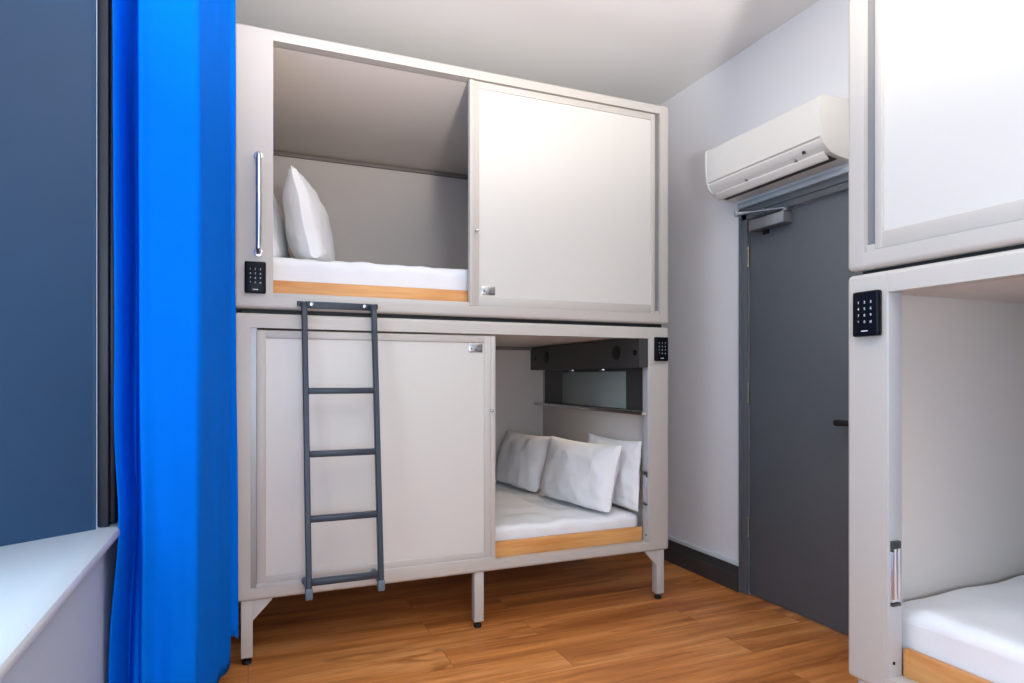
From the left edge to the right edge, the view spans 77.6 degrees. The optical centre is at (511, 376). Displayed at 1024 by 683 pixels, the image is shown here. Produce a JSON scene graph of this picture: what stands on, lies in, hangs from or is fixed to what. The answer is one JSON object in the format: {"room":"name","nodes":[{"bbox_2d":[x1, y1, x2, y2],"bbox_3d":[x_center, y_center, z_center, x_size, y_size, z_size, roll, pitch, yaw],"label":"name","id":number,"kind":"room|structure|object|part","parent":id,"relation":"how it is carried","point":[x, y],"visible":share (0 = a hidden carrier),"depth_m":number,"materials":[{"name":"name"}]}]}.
{"room":"dormitory","nodes":[
{"label":"dormitory","id":0,"kind":"room"},
{"bbox_2d":[0,0,117,682],"bbox_3d":[-1.140,-0.310,0.989,0.550,3.020,5.900,0,0,-22],"label":"wall","id":1,"kind":"structure","parent":0,"point":[73,647],"depth_m":1.69,"materials":[{"name":"grey paint"}]},
{"bbox_2d":[0,0,95,546],"bbox_3d":[-1.377,-0.555,1.675,0.022,2.010,0.513,0,0,34],"label":"window","id":2,"kind":"structure","parent":1,"relation":"attached to","point":[48,47],"depth_m":1.77,"materials":[{"name":"blue glass"}]},
{"bbox_2d":[0,518,119,681],"bbox_3d":[-1.012,0.465,0.880,0.484,0.030,2.440,0,0,-22],"label":"windowsill","id":3,"kind":"structure","parent":1,"relation":"attached to","point":[37,577],"depth_m":1.42,"materials":[{"name":"paint"}]},
{"bbox_2d":[97,0,117,526],"bbox_3d":[-1.244,-0.605,1.958,0.051,2.110,0.120,0,0,-22],"label":"window frame","id":4,"kind":"structure","parent":1,"relation":"attached to","point":[107,498],"depth_m":1.91,"materials":[{"name":"black paint"}]},
{"bbox_2d":[236,0,818,105],"bbox_3d":[0.292,-1.870,1.582,3.750,0.100,6.100,0,0,-22],"label":"ceiling","id":5,"kind":"structure","parent":0,"point":[645,51],"depth_m":3.35,"materials":[{"name":"paint"}]},
{"bbox_3d":[-0.712,-1.767,1.091,0.060,0.106,3.160,0,0,-22],"label":"rail","id":6,"kind":"object","parent":5,"relation":"attached to","visible":0},
{"bbox_2d":[108,0,237,682],"bbox_3d":[-1.157,-0.274,2.245,0.296,2.852,0.636,0,0,-17],"label":"curtain","id":7,"kind":"object","parent":6,"relation":"hanging from","point":[174,612],"visible":1,"depth_m":2.01,"materials":[{"name":"blue fabric"}]},
{"bbox_2d":[218,552,857,682],"bbox_3d":[0.292,1.250,1.582,3.750,0.100,6.100,0,0,-22],"label":"floor","id":8,"kind":"structure","parent":0,"point":[599,619],"depth_m":2.99,"materials":[{"name":"brown wood"}]},
{"bbox_2d":[236,313,667,664],"bbox_3d":[-0.416,0.467,3.675,2.154,1.466,1.451,0,0,-22],"label":"pod","id":9,"kind":"object","parent":8,"relation":"on","point":[451,392],"visible":0.95,"depth_m":2.93,"materials":[{"name":"laminate"}]},
{"bbox_3d":[-1.075,1.048,2.681,0.121,0.240,0.048,0,0,-23],"label":"leg","id":10,"kind":"part","parent":9,"relation":"part of","materials":[{"name":"white metal"}]},
{"bbox_3d":[-0.586,0.335,2.865,0.980,1.004,0.010,0,0,-23],"label":"door panel","id":11,"kind":"part","parent":9,"relation":"part of","materials":[{"name":"white laminate"}]},
{"bbox_3d":[-0.576,0.336,2.866,1.066,1.065,0.030,0,0,-23],"label":"sliding door","id":12,"kind":"part","parent":9,"relation":"part of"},
{"bbox_3d":[-0.426,-0.237,3.699,2.094,0.038,1.360,0,0,-23],"label":"roof panel","id":13,"kind":"part","parent":9,"relation":"part of","materials":[{"name":"laminate"}]},
{"bbox_2d":[235,23,667,327],"bbox_3d":[-0.408,-0.863,3.656,2.154,1.194,1.492,0,0,-22],"label":"pod","id":14,"kind":"object","parent":9,"relation":"on","point":[552,199],"visible":0.93,"depth_m":3.22,"materials":[{"name":"plastic"}]},
{"bbox_3d":[-1.043,-0.719,2.620,0.036,0.437,0.063,0,0,-23],"label":"grab handle","id":15,"kind":"part","parent":14,"relation":"part of","materials":[{"name":"silver metal"}]},
{"bbox_2d":[297,301,384,600],"bbox_3d":[-0.720,0.285,2.683,0.342,1.216,0.190,0,0,-22],"label":"ladder","id":16,"kind":"object","parent":14,"relation":"hanging from","point":[307,580],"visible":1,"depth_m":2.65,"materials":[{"name":"metal"}]},
{"bbox_3d":[-0.849,0.275,2.626,0.026,1.192,0.179,0,0,-25],"label":"rail","id":17,"kind":"part","parent":16,"relation":"part of","materials":[{"name":"metal"}]},
{"bbox_3d":[-0.754,-0.308,2.767,0.342,0.030,0.008,0,0,-23],"label":"hook plate","id":18,"kind":"part","parent":16,"relation":"part of","materials":[{"name":"metal"}]},
{"bbox_3d":[-0.582,0.275,2.736,0.026,1.192,0.179,0,0,-25],"label":"rail","id":19,"kind":"part","parent":16,"relation":"part of","materials":[{"name":"metal"}]},
{"bbox_2d":[273,257,467,290],"bbox_3d":[-0.426,-0.434,3.682,2.030,0.202,1.271,0,0,-22],"label":"mattress","id":20,"kind":"object","parent":14,"relation":"on","point":[284,269],"visible":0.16,"depth_m":2.91,"materials":[{"name":"white fabric"}]},
{"bbox_2d":[273,194,289,257],"bbox_3d":[-1.202,-0.755,3.182,0.157,0.423,0.641,0,0,-13],"label":"pillow","id":21,"kind":"object","parent":20,"relation":"on","point":[280,245],"visible":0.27,"depth_m":3.06,"materials":[{"name":"white fabric"}]},
{"bbox_2d":[283,166,334,261],"bbox_3d":[-1.020,-0.751,3.215,0.239,0.417,0.660,0,0,-12],"label":"pillow","id":22,"kind":"object","parent":20,"relation":"on","point":[308,232],"visible":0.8,"depth_m":2.93,"materials":[{"name":"white fabric"}]},
{"bbox_3d":[-0.426,-1.431,3.699,2.094,0.038,1.360,0,0,-23],"label":"roof panel","id":23,"kind":"part","parent":14,"relation":"part of","materials":[{"name":"plastic"}]},
{"bbox_3d":[-0.681,-1.400,4.315,2.094,0.024,0.026,0,0,-23],"label":"cable trim","id":24,"kind":"part","parent":14,"relation":"part of","materials":[{"name":"grey metal"}]},
{"bbox_3d":[-0.172,-0.375,3.087,2.064,0.080,0.022,0,0,-23],"label":"bed rail","id":25,"kind":"part","parent":14,"relation":"part of","materials":[{"name":"brown wood"}]},
{"bbox_3d":[-0.690,-0.874,4.336,2.094,1.157,0.020,0,0,-23],"label":"panel","id":26,"kind":"part","parent":14,"relation":"part of","materials":[{"name":"plastic"}]},
{"bbox_3d":[-0.114,-0.414,3.053,0.070,0.042,0.006,0,0,-23],"label":"latch plate","id":27,"kind":"part","parent":14,"relation":"part of","materials":[{"name":"metal"}]},
{"bbox_3d":[0.280,-0.873,3.220,1.049,1.071,0.030,0,0,-23],"label":"sliding door","id":28,"kind":"part","parent":14,"relation":"part of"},
{"bbox_3d":[0.290,-0.880,3.228,0.982,0.996,0.010,0,0,-23],"label":"door panel","id":29,"kind":"part","parent":14,"relation":"part of","materials":[{"name":"white plastic"}]},
{"bbox_3d":[-0.173,-0.138,3.028,0.070,0.042,0.006,0,0,-23],"label":"latch plate","id":30,"kind":"part","parent":9,"relation":"part of","materials":[{"name":"metal"}]},
{"bbox_3d":[-0.165,1.048,3.058,0.046,0.240,0.048,0,0,-23],"label":"leg","id":31,"kind":"part","parent":9,"relation":"part of","materials":[{"name":"white metal"}]},
{"bbox_3d":[-0.681,-0.206,4.315,2.094,0.024,0.026,0,0,-23],"label":"cable trim","id":32,"kind":"part","parent":9,"relation":"part of","materials":[{"name":"grey metal"}]},
{"bbox_3d":[-0.690,0.331,4.336,2.094,1.178,0.020,0,0,-23],"label":"panel","id":33,"kind":"part","parent":9,"relation":"part of","materials":[{"name":"laminate"}]},
{"bbox_2d":[544,352,548,363],"bbox_3d":[0.237,-0.135,4.417,0.006,0.084,0.084,0,0,-23],"label":"speaker grille","id":34,"kind":"object","parent":9,"relation":"attached to","point":[546,354],"depth_m":4.41,"materials":[{"name":"black plastic"}]},
{"bbox_2d":[495,482,636,540],"bbox_3d":[-0.454,0.807,3.671,1.970,0.150,1.269,0,0,-22],"label":"mattress","id":35,"kind":"object","parent":9,"relation":"on","point":[520,513],"visible":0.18,"depth_m":3.42,"materials":[{"name":"white fabric"}]},
{"bbox_2d":[495,430,550,491],"bbox_3d":[0.065,0.551,4.292,0.231,0.346,0.605,0,0,-31],"label":"pillow","id":36,"kind":"object","parent":35,"relation":"on","point":[521,461],"visible":0.91,"depth_m":4.14,"materials":[{"name":"white fabric"}]},
{"bbox_2d":[540,436,621,512],"bbox_3d":[0.382,0.546,3.698,0.216,0.357,0.661,0,0,-32],"label":"pillow","id":37,"kind":"object","parent":35,"relation":"on","point":[583,474],"visible":1,"depth_m":3.56,"materials":[{"name":"white fabric"}]},
{"bbox_2d":[588,433,641,511],"bbox_3d":[0.577,0.534,3.681,0.106,0.377,0.580,0,0,-19],"label":"pillow","id":38,"kind":"object","parent":35,"relation":"on","point":[627,485],"visible":0.46,"depth_m":3.48,"materials":[{"name":"white fabric"}]},
{"bbox_3d":[-0.214,0.856,3.070,1.975,0.095,0.022,0,0,-23],"label":"bed rail","id":39,"kind":"part","parent":9,"relation":"part of","materials":[{"name":"brown wood"}]},
{"bbox_3d":[0.513,0.342,4.093,0.058,1.107,1.350,0,0,-23],"label":"headboard panel","id":40,"kind":"part","parent":9,"relation":"part of","materials":[{"name":"laminate"}]},
{"bbox_2d":[545,368,642,410],"bbox_3d":[0.492,0.069,4.052,0.012,0.239,1.290,0,0,-23],"label":"shelf","id":41,"kind":"object","parent":9,"relation":"attached to","point":[613,388],"depth_m":3.93,"materials":[{"name":"grey laminate"}]},
{"bbox_2d":[562,371,625,408],"bbox_3d":[0.499,0.075,4.011,0.007,0.214,0.790,0,0,-23],"label":"mirror","id":42,"kind":"object","parent":9,"relation":"on","point":[594,389],"depth_m":3.96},
{"bbox_2d":[547,403,645,414],"bbox_3d":[0.462,0.196,4.049,0.070,0.012,1.389,0,0,-23],"label":"shelf","id":43,"kind":"object","parent":9,"relation":"attached to","point":[581,407],"depth_m":3.89,"materials":[{"name":"grey metal"}]},
{"bbox_2d":[612,345,620,359],"bbox_3d":[0.585,-0.135,3.576,0.006,0.084,0.084,0,0,-23],"label":"speaker grille","id":44,"kind":"object","parent":9,"relation":"attached to","point":[616,349],"depth_m":3.57,"materials":[{"name":"black plastic"}]},
{"bbox_3d":[0.718,0.339,3.414,0.006,1.088,0.054,0,0,-23],"label":"jamb plate","id":45,"kind":"part","parent":9,"relation":"part of","materials":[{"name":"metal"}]},
{"bbox_3d":[0.757,1.048,3.439,0.121,0.240,0.048,0,0,-23],"label":"leg","id":46,"kind":"part","parent":9,"relation":"part of","materials":[{"name":"white metal"}]},
{"bbox_2d":[849,248,1023,682],"bbox_3d":[1.805,0.452,1.051,0.926,1.496,2.154,0,0,-22],"label":"pod","id":47,"kind":"object","parent":8,"relation":"on","point":[936,350],"visible":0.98,"depth_m":1.94,"materials":[{"name":"laminate"}]},
{"bbox_3d":[1.062,0.298,1.769,0.054,1.066,0.006,0,0,-23],"label":"jamb plate","id":48,"kind":"part","parent":47,"relation":"part of","materials":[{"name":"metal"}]},
{"bbox_2d":[849,0,1023,274],"bbox_3d":[1.786,-0.890,1.043,0.967,1.186,2.154,0,0,-22],"label":"pod","id":49,"kind":"object","parent":47,"relation":"on","point":[936,87],"visible":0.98,"depth_m":1.65,"materials":[{"name":"plastic"}]},
{"bbox_3d":[1.232,-0.903,1.334,0.010,0.996,0.982,0,0,-23],"label":"door panel","id":50,"kind":"part","parent":49,"relation":"part of","materials":[{"name":"white plastic"}]},
{"bbox_3d":[1.477,0.803,0.867,0.022,0.095,1.975,0,0,-23],"label":"bed rail","id":51,"kind":"part","parent":47,"relation":"part of","materials":[{"name":"brown wood"}]},
{"bbox_2d":[902,575,1023,682],"bbox_3d":[1.822,0.735,1.089,0.786,0.186,2.005,0,0,-22],"label":"mattress","id":52,"kind":"object","parent":47,"relation":"on","point":[978,630],"visible":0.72,"depth_m":1.72,"materials":[{"name":"white fabric"}]},
{"bbox_3d":[1.429,0.290,2.040,0.865,1.156,0.022,0,0,-23],"label":"panel","id":53,"kind":"part","parent":47,"relation":"part of","materials":[{"name":"laminate"}]},
{"bbox_3d":[1.829,-0.267,1.061,0.835,0.038,2.094,0,0,-23],"label":"roof panel","id":54,"kind":"part","parent":47,"relation":"part of","materials":[{"name":"laminate"}]},
{"bbox_2d":[660,0,848,593],"bbox_3d":[1.932,-0.310,2.261,0.200,3.020,5.900,0,0,-22],"label":"wall","id":55,"kind":"structure","parent":0,"point":[806,57],"depth_m":3.79,"materials":[{"name":"white paint"}]},
{"bbox_2d":[664,539,738,591],"bbox_3d":[0.984,1.130,4.250,0.028,0.140,1.500,0,0,-22],"label":"baseboard","id":56,"kind":"structure","parent":55,"relation":"attached to","point":[726,574],"depth_m":3.82,"materials":[{"name":"grey paint"}]},
{"bbox_2d":[668,535,738,566],"bbox_3d":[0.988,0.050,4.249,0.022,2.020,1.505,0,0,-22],"label":"trim","id":57,"kind":"structure","parent":55,"relation":"attached to","point":[708,552],"depth_m":3.82,"materials":[{"name":"paint"}]},
{"bbox_2d":[705,94,848,202],"bbox_3d":[1.312,-1.115,3.207,0.220,0.277,0.770,0,0,-22],"label":"air conditioner","id":58,"kind":"object","parent":55,"relation":"attached to","point":[811,138],"visible":0.92,"depth_m":3.06,"materials":[{"name":"plastic"}]},
{"bbox_2d":[738,165,848,209],"bbox_3d":[1.441,-0.947,3.137,0.036,0.034,0.903,0,0,-22],"label":"trim","id":59,"kind":"structure","parent":55,"relation":"attached to","point":[844,170],"depth_m":3.17,"materials":[{"name":"grey paint"}]},
{"bbox_2d":[739,173,848,594],"bbox_3d":[1.445,0.133,3.141,0.026,2.135,0.903,0,0,-22],"label":"trim","id":60,"kind":"structure","parent":55,"relation":"attached to","point":[841,183],"depth_m":3.51,"materials":[{"name":"grey paint"}]},
{"bbox_2d":[734,191,862,634],"bbox_3d":[1.415,0.148,3.133,0.187,2.088,0.810,0,0,-22],"label":"door","id":61,"kind":"structure","parent":55,"relation":"in","point":[800,274],"depth_m":3.18,"materials":[{"name":"grey paint"}]},
{"bbox_3d":[1.300,-0.870,3.327,0.123,0.053,0.272,0,0,-23],"label":"closer arm","id":62,"kind":"part","parent":61,"relation":"part of","materials":[{"name":"silver metal"}]},
{"bbox_3d":[1.538,0.210,2.877,0.070,0.052,0.160,0,0,-23],"label":"handle","id":63,"kind":"part","parent":61,"relation":"part of","materials":[{"name":"black metal"}]}
]}

